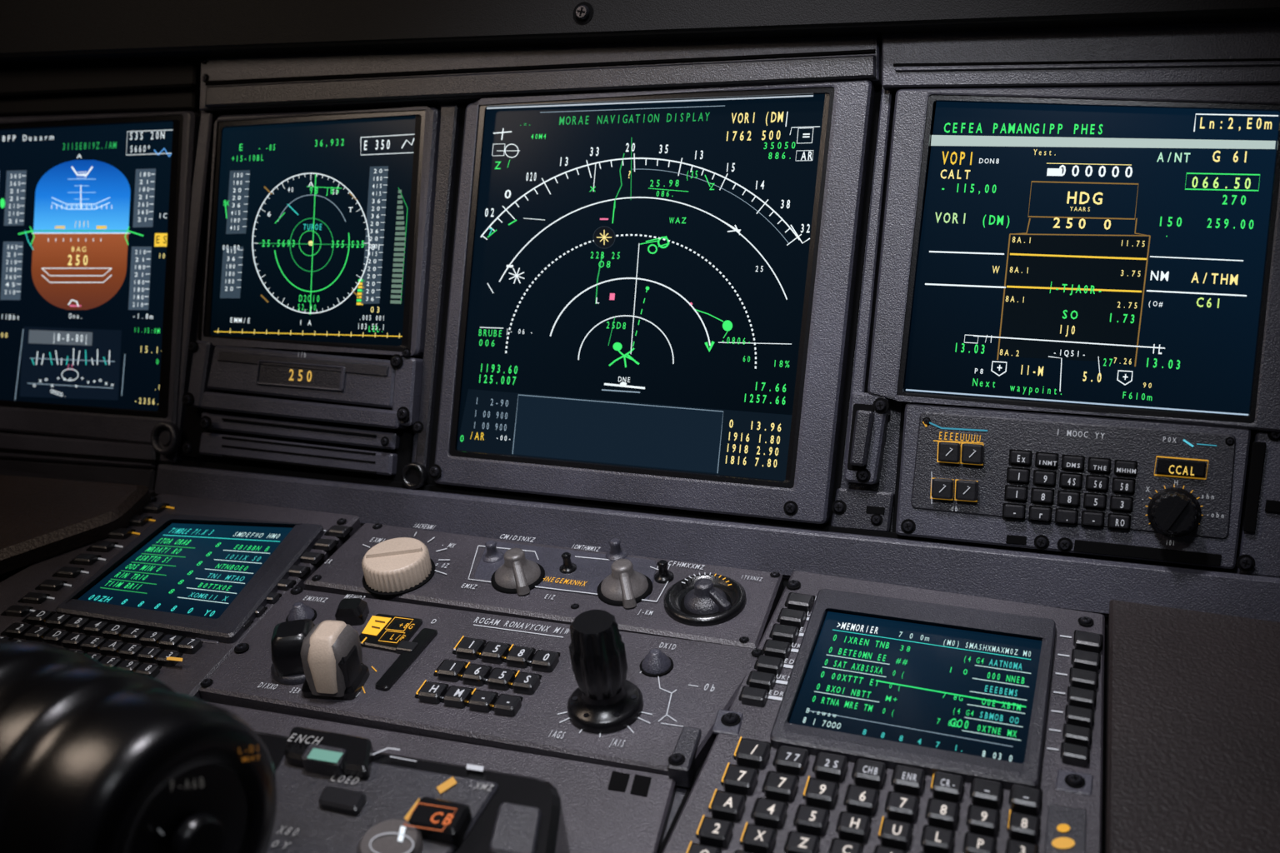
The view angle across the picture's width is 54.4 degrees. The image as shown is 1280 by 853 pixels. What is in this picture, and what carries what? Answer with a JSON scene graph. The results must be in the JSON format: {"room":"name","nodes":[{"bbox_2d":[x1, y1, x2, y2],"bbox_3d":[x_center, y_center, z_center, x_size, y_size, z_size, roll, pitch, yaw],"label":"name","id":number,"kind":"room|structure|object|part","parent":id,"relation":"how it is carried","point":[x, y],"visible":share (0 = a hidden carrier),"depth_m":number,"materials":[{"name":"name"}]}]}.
{"room":"control cabin","nodes":[
{"label":"control cabin","id":0,"kind":"room"},
{"bbox_3d":[-0.016,1.123,0.227,2.600,0.050,2.700,6,10,22],"label":"floor","id":1,"kind":"structure","parent":0,"visible":0},
{"bbox_2d":[0,475,151,574],"bbox_3d":[-0.509,0.069,0.836,0.334,0.068,0.164,6,10,22],"label":"console","id":2,"kind":"object","parent":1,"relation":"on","point":[41,518],"visible":1,"depth_m":0.81,"materials":[{"name":"leather"}]},
{"bbox_2d":[0,469,687,852],"bbox_3d":[-0.229,0.554,0.643,0.860,0.922,0.480,6,10,22],"label":"pedestal","id":3,"kind":"object","parent":1,"relation":"on","point":[606,809],"visible":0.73,"depth_m":0.57,"materials":[{"name":"dark metal"},{"name":"paint"}]},
{"bbox_2d":[0,638,277,852],"bbox_3d":[-0.299,0.147,0.516,0.346,0.144,0.109,7,10,28],"label":"lever","id":4,"kind":"object","parent":3,"relation":"attached to","point":[95,757],"visible":1,"depth_m":0.42,"materials":[{"name":"black plastic"},{"name":"dark metal"}]},
{"bbox_2d":[0,491,360,699],"bbox_3d":[-0.315,0.099,0.761,0.255,0.078,0.228,6,10,22],"label":"display unit","id":5,"kind":"object","parent":3,"relation":"on","point":[169,595],"visible":0.74,"depth_m":0.75,"materials":[{"name":"paint"}]},
{"bbox_2d":[255,726,569,852],"bbox_3d":[-0.116,0.187,0.508,0.183,0.092,0.150,3,9,6],"label":"control panel","id":6,"kind":"object","parent":3,"relation":"on","point":[337,794],"visible":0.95,"depth_m":0.51,"materials":[{"name":"black plastic"},{"name":"dark painted metal"},{"name":"plastic"}]},
{"bbox_2d":[199,586,764,788],"bbox_3d":[-0.090,0.113,0.653,0.302,0.076,0.108,5,10,20],"label":"control panel","id":7,"kind":"object","parent":3,"relation":"on","point":[587,690],"visible":0.98,"depth_m":0.63,"materials":[{"name":"dark metal"},{"name":"paint"},{"name":"black plastic"}]},
{"bbox_3d":[-0.158,0.119,0.639,0.030,0.040,0.031,3,9,10],"label":"mode lever","id":8,"kind":"part","parent":7,"relation":"part of","materials":[{"name":"beige plastic"}]},
{"bbox_3d":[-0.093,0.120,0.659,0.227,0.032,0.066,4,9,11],"label":"trim knob","id":9,"kind":"part","parent":7,"relation":"part of","materials":[{"name":"plastic"}]},
{"bbox_3d":[-0.018,0.116,0.599,0.037,0.058,0.045,6,10,22],"label":"course knob","id":10,"kind":"part","parent":7,"relation":"part of","materials":[{"name":"black plastic"}]},
{"bbox_2d":[304,523,784,649],"bbox_3d":[-0.061,0.085,0.724,0.293,0.044,0.094,6,10,22],"label":"control panel","id":11,"kind":"object","parent":3,"relation":"on","point":[646,596],"visible":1,"depth_m":0.70,"materials":[{"name":"dark metal"},{"name":"paint"},{"name":"black plastic"}]},
{"bbox_2d":[0,21,1279,622],"bbox_3d":[-0.128,-0.135,0.818,1.450,0.450,0.113,6,10,22],"label":"panel","id":12,"kind":"object","parent":3,"relation":"on","point":[1234,53],"visible":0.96,"depth_m":0.73,"materials":[{"name":"dark metal"},{"name":"metal"}]},
{"bbox_2d":[0,110,200,444],"bbox_3d":[-0.439,-0.112,0.925,0.266,0.246,0.044,6,10,22],"label":"display","id":13,"kind":"object","parent":12,"relation":"attached to","point":[95,207],"visible":1,"depth_m":0.91,"materials":[{"name":"glass"}]},
{"bbox_2d":[150,421,180,454],"bbox_3d":[-0.332,0.008,0.871,0.023,0.023,0.009,6,10,22],"label":"ring","id":14,"kind":"object","parent":12,"relation":"attached to","point":[165,436],"visible":1,"depth_m":0.87,"materials":[{"name":"metal"}]},
{"bbox_2d":[179,340,441,489],"bbox_3d":[-0.223,-0.013,0.832,0.223,0.090,0.028,6,10,22],"label":"instrument panel module","id":15,"kind":"object","parent":12,"relation":"attached to","point":[327,413],"visible":1,"depth_m":0.83,"materials":[{"name":"painted metal"},{"name":"dark metal"}]},
{"bbox_2d":[198,104,440,358],"bbox_3d":[-0.221,-0.133,0.835,0.189,0.164,0.033,6,10,22],"label":"display","id":16,"kind":"object","parent":12,"relation":"attached to","point":[318,230],"visible":1,"depth_m":0.83,"materials":[{"name":"glass"}]},
{"bbox_2d":[0,0,1279,68],"bbox_3d":[-0.184,-0.522,0.827,1.434,0.558,0.138,6,10,22],"label":"shield","id":17,"kind":"object","parent":12,"relation":"attached to","point":[33,32],"visible":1,"depth_m":0.76,"materials":[{"name":"metal"}]},
{"bbox_2d":[430,80,874,525],"bbox_3d":[-0.004,-0.078,0.744,0.268,0.256,0.050,6,10,22],"label":"display","id":18,"kind":"object","parent":12,"relation":"attached to","point":[650,295],"visible":1,"depth_m":0.74,"materials":[{"name":"glass"}]},
{"bbox_3d":[-0.125,-0.140,0.823,1.450,0.441,0.101,6,10,22],"label":"panel plate","id":19,"kind":"part","parent":12,"relation":"part of","materials":[{"name":"metal"}]},
{"bbox_2d":[830,392,1279,578],"bbox_3d":[0.220,0.032,0.644,0.245,0.079,0.037,6,10,22],"label":"panel","id":20,"kind":"object","parent":12,"relation":"attached to","point":[1154,491],"visible":1,"depth_m":0.64,"materials":[{"name":"painted metal"},{"name":"dark metal"},{"name":"black plastic"}]},
{"bbox_3d":[0.265,0.044,0.617,0.025,0.025,0.020,6,10,22],"label":"tuning knob","id":21,"kind":"part","parent":20,"relation":"part of","materials":[{"name":"black plastic"}]},
{"bbox_2d":[865,85,1279,432],"bbox_3d":[0.231,-0.091,0.648,0.218,0.174,0.036,6,10,22],"label":"display","id":22,"kind":"object","parent":12,"relation":"attached to","point":[1111,252],"visible":1,"depth_m":0.65,"materials":[{"name":"glass"}]},
{"bbox_2d":[658,570,1108,852],"bbox_3d":[0.119,0.153,0.565,0.187,0.101,0.280,6,10,22],"label":"display unit","id":23,"kind":"object","parent":3,"relation":"on","point":[872,717],"visible":1,"depth_m":0.57,"materials":[{"name":"paint"}]},
{"bbox_2d":[1105,600,1279,852],"bbox_3d":[0.262,0.161,0.506,0.152,0.102,0.249,6,10,22],"label":"console","id":24,"kind":"object","parent":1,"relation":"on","point":[1192,752],"visible":1,"depth_m":0.54,"materials":[{"name":"plastic"}]}
]}

